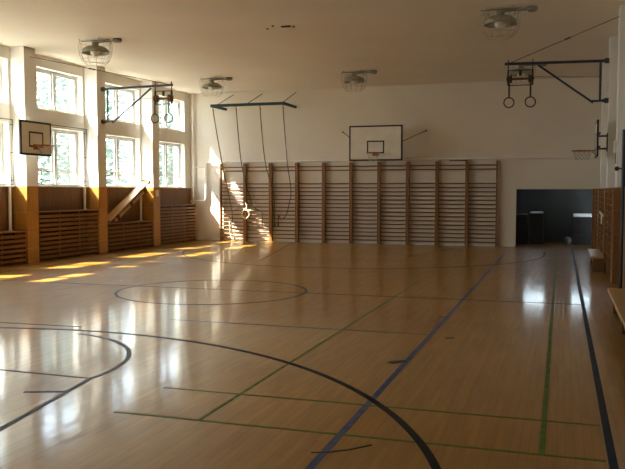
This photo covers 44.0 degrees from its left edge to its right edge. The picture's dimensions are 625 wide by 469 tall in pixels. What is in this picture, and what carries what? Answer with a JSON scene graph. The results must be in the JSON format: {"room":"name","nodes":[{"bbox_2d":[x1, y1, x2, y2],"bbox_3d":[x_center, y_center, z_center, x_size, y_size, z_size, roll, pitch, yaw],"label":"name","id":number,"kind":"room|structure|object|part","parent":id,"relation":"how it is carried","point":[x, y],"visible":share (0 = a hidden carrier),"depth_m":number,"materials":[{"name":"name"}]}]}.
{"room":"sports hall","nodes":[
{"label":"sports hall","id":0,"kind":"room"},
{"bbox_2d":[0,45,191,262],"bbox_3d":[-8.183,-1.536,14.688,0.832,5.310,26.280,1,3,18],"label":"wall","id":1,"kind":"structure","parent":0,"point":[19,75],"depth_m":20.85,"materials":[{"name":"beige paint"}]},
{"bbox_2d":[0,59,1,102],"bbox_3d":[-7.569,-3.516,17.130,0.120,1.030,1.910,1,3,18],"label":"window","id":2,"kind":"structure","parent":1,"relation":"in","point":[0,59],"depth_m":18.01,"materials":[{"name":"paint"}]},
{"bbox_2d":[0,122,3,183],"bbox_3d":[-7.570,-1.833,17.225,0.120,1.480,1.910,1,3,18],"label":"window","id":3,"kind":"structure","parent":1,"relation":"in","point":[1,123],"depth_m":18.08,"materials":[{"name":"paint"}]},
{"bbox_3d":[-7.448,-2.033,17.649,0.045,1.022,0.899,1,3,18],"label":"sash","id":4,"kind":"part","parent":3,"relation":"part of","materials":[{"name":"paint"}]},
{"bbox_2d":[0,118,13,184],"bbox_3d":[-7.333,-1.876,17.178,0.082,1.527,1.945,1,3,18],"label":"guard","id":5,"kind":"object","parent":1,"relation":"attached to","point":[0,118],"visible":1,"depth_m":18.05,"materials":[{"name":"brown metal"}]},
{"bbox_3d":[-7.449,-0.469,17.000,0.035,1.180,2.546,1,3,18],"label":"wood panel","id":6,"kind":"part","parent":1,"relation":"part of","materials":[{"name":"brown wood"}]},
{"bbox_2d":[8,187,12,230],"bbox_3d":[-7.046,-0.595,17.994,0.110,1.020,0.110,1,3,18],"label":"heating unit","id":7,"kind":"object","parent":1,"relation":"attached to","point":[9,188],"visible":1,"depth_m":17.97,"materials":[{"name":"white paint"}]},
{"bbox_2d":[19,119,54,156],"bbox_3d":[-6.214,-2.174,17.594,0.719,0.768,1.235,-1,3,-13],"label":"basketball hoop","id":8,"kind":"object","parent":1,"relation":"attached to","point":[34,136],"visible":1,"depth_m":17.34,"materials":[{"name":"black paint"}]},
{"bbox_2d":[36,68,76,113],"bbox_3d":[-6.667,-3.673,19.934,0.120,1.030,1.910,1,3,18],"label":"window","id":9,"kind":"structure","parent":1,"relation":"in","point":[52,75],"depth_m":19.86,"materials":[{"name":"paint"}]},
{"bbox_3d":[-6.839,-3.646,19.456,0.045,0.922,0.785,1,3,18],"label":"sash","id":10,"kind":"part","parent":9,"relation":"part of","materials":[{"name":"glass"}]},
{"bbox_3d":[-6.545,-3.698,20.369,0.045,0.922,0.899,1,3,18],"label":"sash","id":11,"kind":"part","parent":9,"relation":"part of","materials":[{"name":"glass"}]},
{"bbox_2d":[38,128,78,185],"bbox_3d":[-6.667,-1.991,20.029,0.120,1.480,1.910,1,3,18],"label":"window","id":12,"kind":"structure","parent":1,"relation":"in","point":[53,160],"depth_m":19.99,"materials":[{"name":"paint"}]},
{"bbox_3d":[-6.840,-2.139,19.541,0.045,1.022,0.785,1,3,18],"label":"sash","id":13,"kind":"part","parent":12,"relation":"part of","materials":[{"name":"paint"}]},
{"bbox_3d":[-6.840,-1.450,19.580,0.045,0.342,0.785,1,3,18],"label":"sash","id":14,"kind":"part","parent":12,"relation":"part of","materials":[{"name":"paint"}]},
{"bbox_3d":[-6.546,-2.190,20.453,0.045,1.022,0.899,1,3,18],"label":"sash","id":15,"kind":"part","parent":12,"relation":"part of","materials":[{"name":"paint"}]},
{"bbox_3d":[-6.546,-1.501,20.492,0.045,0.342,0.899,1,3,18],"label":"sash","id":16,"kind":"part","parent":12,"relation":"part of","materials":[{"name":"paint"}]},
{"bbox_3d":[-6.547,-0.841,19.792,0.035,0.750,2.546,1,3,18],"label":"wood panel","id":17,"kind":"part","parent":1,"relation":"part of","materials":[{"name":"brown wood"}]},
{"bbox_3d":[-6.620,-1.229,19.794,0.260,0.035,2.530,1,3,18],"label":"window sill","id":18,"kind":"part","parent":1,"relation":"part of","materials":[{"name":"white paint"}]},
{"bbox_2d":[41,124,87,185],"bbox_3d":[-6.431,-2.033,19.982,0.082,1.527,1.945,1,3,18],"label":"guard","id":19,"kind":"object","parent":1,"relation":"attached to","point":[51,124],"visible":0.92,"depth_m":20.38,"materials":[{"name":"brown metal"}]},
{"bbox_2d":[83,188,85,209],"bbox_3d":[-6.138,-0.968,20.805,0.110,0.590,0.110,1,3,18],"label":"heating unit","id":20,"kind":"object","parent":1,"relation":"attached to","point":[84,189],"visible":1,"depth_m":20.78,"materials":[{"name":"white paint"}]},
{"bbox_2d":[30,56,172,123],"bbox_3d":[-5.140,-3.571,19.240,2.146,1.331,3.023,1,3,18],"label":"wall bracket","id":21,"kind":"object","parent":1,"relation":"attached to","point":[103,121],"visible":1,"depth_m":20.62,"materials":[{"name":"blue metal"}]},
{"bbox_3d":[-5.540,-3.487,20.902,0.048,0.890,0.046,1,3,18],"label":"post","id":22,"kind":"part","parent":21,"relation":"part of","materials":[{"name":"blue metal"}]},
{"bbox_2d":[112,81,173,104],"bbox_3d":[-4.602,-3.739,20.586,1.970,0.590,0.193,1,3,18],"label":"frame","id":23,"kind":"object","parent":21,"relation":"hanging from","point":[157,97],"visible":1,"depth_m":20.36,"materials":[{"name":"brown metal"}]},
{"bbox_2d":[151,98,158,122],"bbox_3d":[-4.157,-3.262,20.381,0.252,0.650,0.037,-2,4,-38],"label":"ring","id":24,"kind":"object","parent":23,"relation":"hanging from","point":[154,98],"visible":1,"depth_m":20.37,"materials":[{"name":"metal"}]},
{"bbox_3d":[-3.931,-3.727,20.371,0.515,0.590,0.050,1,3,18],"label":"hanging frame","id":25,"kind":"part","parent":23,"relation":"part of","materials":[{"name":"brown metal"}]},
{"bbox_2d":[164,98,172,122],"bbox_3d":[-3.767,-3.254,20.255,0.253,0.650,0.032,1,3,11],"label":"ring","id":26,"kind":"object","parent":23,"relation":"hanging from","point":[168,98],"visible":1,"depth_m":20.25,"materials":[{"name":"metal"}]},
{"bbox_2d":[105,84,134,123],"bbox_3d":[-5.764,-3.831,22.738,0.120,1.030,1.910,1,3,18],"label":"window","id":27,"kind":"structure","parent":1,"relation":"in","point":[114,92],"depth_m":22.68,"materials":[{"name":"paint"}]},
{"bbox_3d":[-5.936,-3.804,22.260,0.045,0.922,0.785,1,3,18],"label":"sash","id":28,"kind":"part","parent":27,"relation":"part of","materials":[{"name":"glass"}]},
{"bbox_3d":[-5.643,-3.855,23.173,0.045,0.922,0.899,1,3,18],"label":"sash","id":29,"kind":"part","parent":27,"relation":"part of","materials":[{"name":"glass"}]},
{"bbox_2d":[106,135,135,186],"bbox_3d":[-5.765,-2.148,22.833,0.120,1.480,1.910,1,3,18],"label":"window","id":30,"kind":"structure","parent":1,"relation":"in","point":[116,139],"depth_m":22.77,"materials":[{"name":"paint"}]},
{"bbox_3d":[-5.937,-2.296,22.345,0.045,1.022,0.785,1,3,18],"label":"sash","id":31,"kind":"part","parent":30,"relation":"part of","materials":[{"name":"paint"}]},
{"bbox_3d":[-5.937,-1.607,22.384,0.045,0.342,0.785,1,3,18],"label":"sash","id":32,"kind":"part","parent":30,"relation":"part of","materials":[{"name":"glass"}]},
{"bbox_3d":[-5.643,-2.347,23.258,0.045,1.022,0.899,1,3,18],"label":"sash","id":33,"kind":"part","parent":30,"relation":"part of","materials":[{"name":"paint"}]},
{"bbox_3d":[-5.644,-1.658,23.296,0.045,0.342,0.899,1,3,18],"label":"sash","id":34,"kind":"part","parent":30,"relation":"part of","materials":[{"name":"glass"}]},
{"bbox_3d":[-5.718,-1.386,22.598,0.260,0.035,2.530,1,3,18],"label":"window sill","id":35,"kind":"part","parent":1,"relation":"part of","materials":[{"name":"white paint"}]},
{"bbox_3d":[-5.644,-0.793,22.607,0.035,1.160,2.546,1,3,18],"label":"wood panel","id":36,"kind":"part","parent":1,"relation":"part of","materials":[{"name":"brown wood"}]},
{"bbox_2d":[139,196,142,220],"bbox_3d":[-5.242,-0.919,23.602,0.110,1.000,0.110,1,3,18],"label":"heating unit","id":37,"kind":"object","parent":1,"relation":"attached to","point":[141,196],"visible":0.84,"depth_m":23.58,"materials":[{"name":"white paint"}]},
{"bbox_2d":[159,142,179,186],"bbox_3d":[-4.862,-2.306,25.637,0.120,1.480,1.910,1,3,18],"label":"window","id":38,"kind":"structure","parent":1,"relation":"in","point":[165,174],"depth_m":25.62,"materials":[{"name":"paint"}]},
{"bbox_3d":[-5.034,-2.454,25.149,0.045,1.022,0.785,1,3,18],"label":"sash","id":39,"kind":"part","parent":38,"relation":"part of","materials":[{"name":"paint"}]},
{"bbox_3d":[-4.741,-2.505,26.062,0.045,1.022,0.899,1,3,18],"label":"sash","id":40,"kind":"part","parent":38,"relation":"part of","materials":[{"name":"paint"}]},
{"bbox_3d":[-4.741,-1.816,26.101,0.045,0.342,0.899,1,3,18],"label":"sash","id":41,"kind":"part","parent":38,"relation":"part of","materials":[{"name":"glass"}]},
{"bbox_2d":[159,97,179,130],"bbox_3d":[-4.862,-3.988,25.543,0.120,1.030,1.910,1,3,18],"label":"window","id":42,"kind":"structure","parent":1,"relation":"in","point":[164,102],"depth_m":25.50,"materials":[{"name":"paint"}]},
{"bbox_3d":[-5.034,-3.961,25.064,0.045,0.922,0.785,1,3,18],"label":"sash","id":43,"kind":"part","parent":42,"relation":"part of","materials":[{"name":"glass"}]},
{"bbox_3d":[-4.740,-4.012,25.977,0.045,0.922,0.899,1,3,18],"label":"sash","id":44,"kind":"part","parent":42,"relation":"part of","materials":[{"name":"paint"}]},
{"bbox_3d":[-4.688,-1.185,25.565,0.035,0.710,2.896,1,3,18],"label":"wood panel","id":45,"kind":"part","parent":1,"relation":"part of","materials":[{"name":"brown wood"}]},
{"bbox_3d":[-4.762,-1.553,25.568,0.260,0.035,2.880,1,3,18],"label":"window sill","id":46,"kind":"part","parent":1,"relation":"part of","materials":[{"name":"white paint"}]},
{"bbox_2d":[0,240,624,468],"bbox_3d":[-1.134,1.003,14.613,14.150,0.254,30.180,1,3,18],"label":"floor","id":47,"kind":"structure","parent":0,"point":[198,354],"depth_m":7.76,"materials":[{"name":"brown wood"}]},
{"bbox_2d":[0,230,26,266],"bbox_3d":[-7.247,0.359,16.980,0.382,0.770,2.528,1,3,18],"label":"radiator cover","id":48,"kind":"object","parent":47,"relation":"on","point":[7,238],"visible":1,"depth_m":17.75,"materials":[{"name":"brown wood"}]},
{"bbox_2d":[36,209,98,261],"bbox_3d":[-6.344,-0.013,19.772,0.382,1.200,2.528,1,3,18],"label":"radiator cover","id":49,"kind":"object","parent":47,"relation":"on","point":[62,233],"visible":0.96,"depth_m":19.72,"materials":[{"name":"brown wood"}]},
{"bbox_2d":[108,221,153,250],"bbox_3d":[-5.442,0.034,22.587,0.382,0.790,2.528,1,3,18],"label":"radiator cover","id":50,"kind":"object","parent":47,"relation":"on","point":[121,235],"visible":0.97,"depth_m":22.54,"materials":[{"name":"brown wood"}]},
{"bbox_2d":[107,180,151,221],"bbox_3d":[-5.383,-0.999,22.555,0.271,1.201,2.474,1,3,16],"label":"bench","id":51,"kind":"object","parent":50,"relation":"on","point":[133,196],"visible":0.98,"depth_m":22.57,"materials":[{"name":"brown wood"}]},
{"bbox_2d":[159,204,195,243],"bbox_3d":[-4.549,-0.346,25.348,0.382,1.240,2.462,1,3,18],"label":"radiator cover","id":52,"kind":"object","parent":47,"relation":"on","point":[177,222],"visible":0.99,"depth_m":25.45,"materials":[{"name":"brown wood"}]},
{"bbox_2d":[516,214,527,243],"bbox_3d":[6.741,-0.195,25.323,0.600,0.950,0.712,1,3,18],"label":"chest","id":53,"kind":"object","parent":47,"relation":"on","point":[521,219],"visible":0.56,"depth_m":24.97,"materials":[{"name":"brown metal"}]},
{"bbox_2d":[529,211,543,243],"bbox_3d":[7.309,-0.227,25.191,0.440,1.030,0.612,1,3,18],"label":"chest","id":54,"kind":"object","parent":47,"relation":"on","point":[536,226],"visible":1,"depth_m":24.92,"materials":[{"name":"brown metal"}]},
{"bbox_2d":[563,237,571,244],"bbox_3d":[8.087,0.198,24.498,0.260,0.260,0.260,1,3,18],"label":"ball","id":55,"kind":"object","parent":47,"relation":"on","point":[567,240],"visible":1,"depth_m":24.41,"materials":[{"name":"grey rubber"}]},
{"bbox_2d":[572,213,591,244],"bbox_3d":[8.737,-0.176,24.735,0.800,0.980,0.812,1,3,18],"label":"chest","id":56,"kind":"object","parent":47,"relation":"on","point":[581,222],"visible":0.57,"depth_m":24.41,"materials":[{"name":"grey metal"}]},
{"bbox_2d":[587,249,603,271],"bbox_3d":[6.327,0.567,17.300,0.260,0.330,2.300,1,3,18],"label":"bench","id":57,"kind":"object","parent":47,"relation":"on","point":[596,257],"visible":1,"depth_m":16.23,"materials":[{"name":"brown wood"}]},
{"bbox_3d":[6.327,0.424,17.292,0.260,0.045,2.300,1,3,18],"label":"seat","id":58,"kind":"part","parent":57,"relation":"part of","materials":[{"name":"brown wood"}]},
{"bbox_2d":[608,288,624,333],"bbox_3d":[3.745,1.022,9.188,0.255,0.330,3.650,1,3,18],"label":"bench","id":59,"kind":"object","parent":47,"relation":"on","point":[617,295],"visible":1,"depth_m":9.71,"materials":[{"name":"brown wood"}]},
{"bbox_3d":[3.756,1.044,9.191,0.155,0.285,0.050,1,3,18],"label":"leg","id":60,"kind":"part","parent":59,"relation":"part of","materials":[{"name":"brown wood"}]},
{"bbox_2d":[614,129,624,288],"bbox_3d":[5.312,-0.391,12.944,0.507,2.730,0.236,1,3,18],"label":"steel post","id":61,"kind":"object","parent":47,"relation":"on","point":[616,168],"visible":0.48,"depth_m":12.95,"materials":[{"name":"grey metal"}]},
{"bbox_2d":[0,0,624,93],"bbox_3d":[-1.751,-4.203,12.389,14.350,0.300,26.330,1,3,18],"label":"ceiling","id":62,"kind":"structure","parent":0,"point":[183,43],"depth_m":16.79,"materials":[{"name":"paint"}]},
{"bbox_2d":[78,37,121,65],"bbox_3d":[-4.692,-4.057,17.168,1.024,0.535,0.728,1,3,18],"label":"ceiling lamp","id":63,"kind":"object","parent":62,"relation":"attached to","point":[95,50],"visible":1,"depth_m":17.11,"materials":[{"name":"white metal"}]},
{"bbox_3d":[-4.833,-4.314,17.199,0.720,0.019,0.040,1,3,18],"label":"mounting rail","id":64,"kind":"part","parent":63,"relation":"part of","materials":[{"name":"white metal"}]},
{"bbox_3d":[-4.833,-4.068,17.213,0.230,0.225,0.230,1,3,18],"label":"lamp shade","id":65,"kind":"part","parent":63,"relation":"part of","materials":[{"name":"clear glass"}]},
{"bbox_2d":[200,77,232,96],"bbox_3d":[-2.854,-4.383,22.975,1.024,0.535,0.728,1,3,18],"label":"ceiling lamp","id":66,"kind":"object","parent":62,"relation":"attached to","point":[211,85],"visible":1,"depth_m":22.89,"materials":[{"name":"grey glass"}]},
{"bbox_2d":[341,70,376,91],"bbox_3d":[1.312,-4.309,21.691,1.024,0.535,0.728,1,3,18],"label":"ceiling lamp","id":67,"kind":"object","parent":62,"relation":"attached to","point":[355,78],"visible":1,"depth_m":21.62,"materials":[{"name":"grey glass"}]},
{"bbox_2d":[480,5,537,40],"bbox_3d":[3.604,-3.886,14.192,1.024,0.535,0.728,1,3,18],"label":"ceiling lamp","id":68,"kind":"object","parent":62,"relation":"attached to","point":[500,21],"visible":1,"depth_m":14.14,"materials":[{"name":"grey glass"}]},
{"bbox_3d":[3.463,-3.897,14.237,0.230,0.225,0.230,1,3,18],"label":"lamp shade","id":69,"kind":"part","parent":68,"relation":"part of","materials":[{"name":"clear glass"}]},
{"bbox_3d":[3.463,-4.144,14.223,0.720,0.019,0.040,1,3,18],"label":"mounting rail","id":70,"kind":"part","parent":68,"relation":"part of","materials":[{"name":"white metal"}]},
{"bbox_2d":[507,64,546,84],"bbox_3d":[5.649,-4.232,20.352,1.024,0.535,0.728,1,3,18],"label":"ceiling lamp","id":71,"kind":"object","parent":62,"relation":"attached to","point":[524,72],"visible":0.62,"depth_m":20.28,"materials":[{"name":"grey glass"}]},
{"bbox_2d":[190,77,601,245],"bbox_3d":[2.228,-2.109,24.944,14.370,5.310,0.250,1,3,18],"label":"wall","id":72,"kind":"structure","parent":0,"point":[467,119],"depth_m":24.72,"materials":[{"name":"paint"}]},
{"bbox_2d":[219,163,244,240],"bbox_3d":[-2.717,-1.099,26.371,0.920,2.630,0.169,1,3,18],"label":"wall bars","id":73,"kind":"object","parent":72,"relation":"attached to","point":[220,165],"visible":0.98,"depth_m":26.35,"materials":[{"name":"brown wood"}]},
{"bbox_2d":[210,92,296,110],"bbox_3d":[-1.937,-4.374,25.386,2.571,0.660,1.223,1,3,18],"label":"beam","id":74,"kind":"structure","parent":72,"relation":"attached to","point":[217,106],"depth_m":24.92,"materials":[{"name":"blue metal"}]},
{"bbox_3d":[-3.121,-4.233,25.815,0.060,0.080,1.139,1,3,18],"label":"arm","id":75,"kind":"part","parent":74,"relation":"part of","materials":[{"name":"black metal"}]},
{"bbox_2d":[213,111,235,238],"bbox_3d":[-3.000,-1.949,25.803,0.197,4.298,1.062,3,4,38],"label":"rope","id":76,"kind":"object","parent":74,"relation":"hanging from","point":[213,111],"visible":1,"depth_m":25.92,"materials":[{"name":"fabric"}]},
{"bbox_2d":[236,110,262,226],"bbox_3d":[-2.219,-2.166,25.620,1.144,3.846,0.455,-3,5,-44],"label":"rope","id":77,"kind":"object","parent":74,"relation":"hanging from","point":[236,110],"visible":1,"depth_m":25.78,"materials":[{"name":"fabric"}]},
{"bbox_2d":[260,109,274,226],"bbox_3d":[-1.508,-2.147,25.300,0.128,3.845,1.032,2,4,25],"label":"rope","id":78,"kind":"object","parent":74,"relation":"hanging from","point":[260,109],"visible":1,"depth_m":25.38,"materials":[{"name":"fabric"}]},
{"bbox_2d":[277,108,290,225],"bbox_3d":[-0.843,-2.150,25.166,0.448,3.825,1.125,-1,3,-11],"label":"rope","id":79,"kind":"object","parent":74,"relation":"hanging from","point":[283,108],"visible":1,"depth_m":25.28,"materials":[{"name":"fabric"}]},
{"bbox_3d":[-0.731,-4.189,25.048,0.060,0.080,1.139,1,3,18],"label":"arm","id":80,"kind":"part","parent":74,"relation":"part of","materials":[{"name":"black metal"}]},
{"bbox_2d":[245,163,269,241],"bbox_3d":[-1.834,-1.083,26.088,0.920,2.630,0.169,1,3,18],"label":"wall bars","id":81,"kind":"object","parent":72,"relation":"attached to","point":[246,167],"visible":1,"depth_m":26.07,"materials":[{"name":"brown wood"}]},
{"bbox_2d":[241,203,251,219],"bbox_3d":[-2.224,-0.787,26.049,0.376,0.565,0.082,1,3,18],"label":"coiled rope","id":82,"kind":"object","parent":81,"relation":"hanging from","point":[245,203],"visible":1,"depth_m":26.04,"materials":[{"name":"white fabric"}]},
{"bbox_2d":[270,163,296,241],"bbox_3d":[-0.951,-1.067,25.804,0.920,2.630,0.169,1,3,18],"label":"wall bars","id":83,"kind":"object","parent":72,"relation":"attached to","point":[271,164],"visible":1,"depth_m":25.79,"materials":[{"name":"brown wood"}]},
{"bbox_2d":[296,163,322,242],"bbox_3d":[-0.068,-1.050,25.521,0.920,2.630,0.169,1,3,18],"label":"wall bars","id":84,"kind":"object","parent":72,"relation":"attached to","point":[297,164],"visible":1,"depth_m":25.52,"materials":[{"name":"brown wood"}]},
{"bbox_2d":[323,162,350,242],"bbox_3d":[0.816,-1.034,25.238,0.920,2.630,0.169,1,3,18],"label":"wall bars","id":85,"kind":"object","parent":72,"relation":"attached to","point":[324,164],"visible":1,"depth_m":25.22,"materials":[{"name":"brown wood"}]},
{"bbox_2d":[196,238,514,246],"bbox_3d":[0.977,0.253,25.339,10.990,0.050,0.018,1,3,18],"label":"baseboard","id":86,"kind":"structure","parent":72,"relation":"attached to","point":[196,238],"depth_m":25.06,"materials":[{"name":"beige paint"}]},
{"bbox_2d":[351,162,378,243],"bbox_3d":[1.699,-1.018,24.954,0.920,2.630,0.169,1,3,18],"label":"wall bars","id":87,"kind":"object","parent":72,"relation":"attached to","point":[377,165],"visible":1,"depth_m":24.92,"materials":[{"name":"brown wood"}]},
{"bbox_2d":[342,125,426,160],"bbox_3d":[2.021,-2.799,23.941,2.765,1.106,1.711,1,3,18],"label":"basketball hoop","id":88,"kind":"object","parent":72,"relation":"attached to","point":[371,142],"visible":1,"depth_m":23.61,"materials":[{"name":"black paint"}]},
{"bbox_2d":[379,162,407,244],"bbox_3d":[2.582,-1.001,24.671,0.920,2.630,0.169,1,3,18],"label":"wall bars","id":89,"kind":"object","parent":72,"relation":"attached to","point":[380,165],"visible":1,"depth_m":24.65,"materials":[{"name":"brown wood"}]},
{"bbox_2d":[190,93,600,203],"bbox_3d":[2.209,-2.835,24.660,13.458,3.803,0.226,1,3,18],"label":"pipe","id":90,"kind":"object","parent":72,"relation":"attached to","point":[496,158],"visible":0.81,"depth_m":25.49,"materials":[{"name":"white metal"}]},
{"bbox_2d":[407,161,436,244],"bbox_3d":[3.466,-0.985,24.387,0.920,2.630,0.169,1,3,18],"label":"wall bars","id":91,"kind":"object","parent":72,"relation":"attached to","point":[409,165],"visible":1,"depth_m":24.37,"materials":[{"name":"brown wood"}]},
{"bbox_2d":[436,161,466,245],"bbox_3d":[4.349,-0.969,24.104,0.920,2.630,0.169,1,3,18],"label":"wall bars","id":92,"kind":"object","parent":72,"relation":"attached to","point":[438,165],"visible":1,"depth_m":24.08,"materials":[{"name":"brown wood"}]},
{"bbox_2d":[466,161,497,246],"bbox_3d":[5.232,-0.952,23.821,0.920,2.630,0.169,1,3,18],"label":"wall bars","id":93,"kind":"object","parent":72,"relation":"attached to","point":[468,164],"visible":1,"depth_m":23.79,"materials":[{"name":"brown wood"}]},
{"bbox_2d":[516,189,591,239],"bbox_3d":[8.080,-1.185,25.117,4.400,3.450,3.580,1,3,18],"label":"wall","id":94,"kind":"structure","parent":0,"point":[558,206],"depth_m":26.71,"materials":[{"name":"grey paint"}]},
{"bbox_2d":[591,5,624,288],"bbox_3d":[4.685,-1.298,10.559,0.675,5.310,26.280,1,3,18],"label":"wall","id":95,"kind":"structure","parent":0,"point":[613,72],"depth_m":16.73,"materials":[{"name":"beige paint"}]},
{"bbox_2d":[505,16,618,102],"bbox_3d":[5.024,-3.473,15.975,2.246,1.271,3.023,1,3,18],"label":"wall bracket","id":96,"kind":"object","parent":95,"relation":"attached to","point":[606,60],"visible":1,"depth_m":17.17,"materials":[{"name":"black metal"}]},
{"bbox_2d":[506,59,534,85],"bbox_3d":[5.399,-3.674,17.371,2.020,0.590,0.193,1,3,18],"label":"frame","id":97,"kind":"object","parent":96,"relation":"hanging from","point":[532,69],"visible":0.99,"depth_m":17.57,"materials":[{"name":"brown metal"}]},
{"bbox_2d":[503,79,514,107],"bbox_3d":[4.478,-3.214,17.604,0.253,0.665,0.032,1,3,11],"label":"ring","id":98,"kind":"object","parent":97,"relation":"hanging from","point":[508,79],"visible":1,"depth_m":17.59,"materials":[{"name":"metal"}]},
{"bbox_2d":[525,78,535,106],"bbox_3d":[4.926,-3.206,17.460,0.253,0.665,0.032,1,3,11],"label":"ring","id":99,"kind":"object","parent":97,"relation":"hanging from","point":[530,96],"visible":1,"depth_m":17.45,"materials":[{"name":"metal"}]},
{"bbox_3d":[6.361,-3.387,17.078,0.048,0.890,0.046,1,3,18],"label":"post","id":100,"kind":"part","parent":96,"relation":"part of","materials":[{"name":"black metal"}]},
{"bbox_2d":[571,120,607,159],"bbox_3d":[6.027,-2.039,16.876,0.693,0.827,1.083,2,4,30],"label":"basketball hoop","id":101,"kind":"object","parent":95,"relation":"attached to","point":[597,133],"visible":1,"depth_m":16.78,"materials":[{"name":"black paint"}]},
{"bbox_2d":[593,190,597,248],"bbox_3d":[8.032,-0.366,21.349,0.410,1.740,2.550,1,3,18],"label":"wall bars","id":102,"kind":"object","parent":95,"relation":"attached to","point":[595,191],"visible":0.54,"depth_m":21.42,"materials":[{"name":"brown wood"}]},
{"bbox_2d":[598,189,603,254],"bbox_3d":[7.125,-0.208,18.530,0.410,1.740,2.520,1,3,18],"label":"wall bars","id":103,"kind":"object","parent":95,"relation":"attached to","point":[601,192],"visible":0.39,"depth_m":18.59,"materials":[{"name":"brown wood"}]},
{"bbox_2d":[603,189,611,273],"bbox_3d":[6.223,-0.051,15.726,0.410,1.740,2.520,1,3,18],"label":"wall bars","id":104,"kind":"object","parent":95,"relation":"attached to","point":[608,192],"visible":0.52,"depth_m":15.79,"materials":[{"name":"brown wood"}]},
{"bbox_2d":[614,141,616,163],"bbox_3d":[5.568,-1.507,14.209,0.050,0.422,0.140,1,3,18],"label":"wall box","id":105,"kind":"object","parent":95,"relation":"attached to","point":[615,142],"visible":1,"depth_m":14.14,"materials":[{"name":"plastic"}]},
{"label":"outside","id":106,"kind":"structure","parent":0,"visible":0},
{"bbox_3d":[-30.043,1.007,25.506,47.250,0.300,90.000,1,3,18],"label":"ground","id":107,"kind":"structure","parent":106,"visible":0},
{"bbox_2d":[37,73,67,182],"bbox_3d":[-13.404,-4.525,39.836,4.966,9.165,5.011,1,3,18],"label":"tree","id":108,"kind":"object","parent":107,"relation":"on","point":[39,76],"visible":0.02,"depth_m":39.75,"materials":[{"name":"green plant"}]},
{"bbox_2d":[36,72,127,184],"bbox_3d":[-9.777,-3.305,31.352,5.086,7.687,4.906,1,3,18],"label":"tree","id":109,"kind":"object","parent":107,"relation":"on","point":[45,103],"visible":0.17,"depth_m":31.05,"materials":[{"name":"green plant"}]},
{"bbox_2d":[47,80,127,184],"bbox_3d":[-10.343,-4.090,36.255,4.113,8.702,4.202,1,3,18],"label":"tree","id":110,"kind":"object","parent":107,"relation":"on","point":[121,93],"visible":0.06,"depth_m":36.12,"materials":[{"name":"green plant"}]},
{"bbox_2d":[159,100,173,184],"bbox_3d":[-7.096,-3.545,39.973,4.453,7.202,4.398,1,3,18],"label":"tree","id":111,"kind":"object","parent":107,"relation":"on","point":[160,106],"visible":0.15,"depth_m":39.23,"materials":[{"name":"green plant"}]},
{"bbox_2d":[159,101,173,184],"bbox_3d":[-8.382,-4.105,45.599,4.048,7.686,4.174,1,3,18],"label":"tree","id":112,"kind":"object","parent":107,"relation":"on","point":[171,154],"visible":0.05,"depth_m":45.46,"materials":[{"name":"green plant"}]}
]}

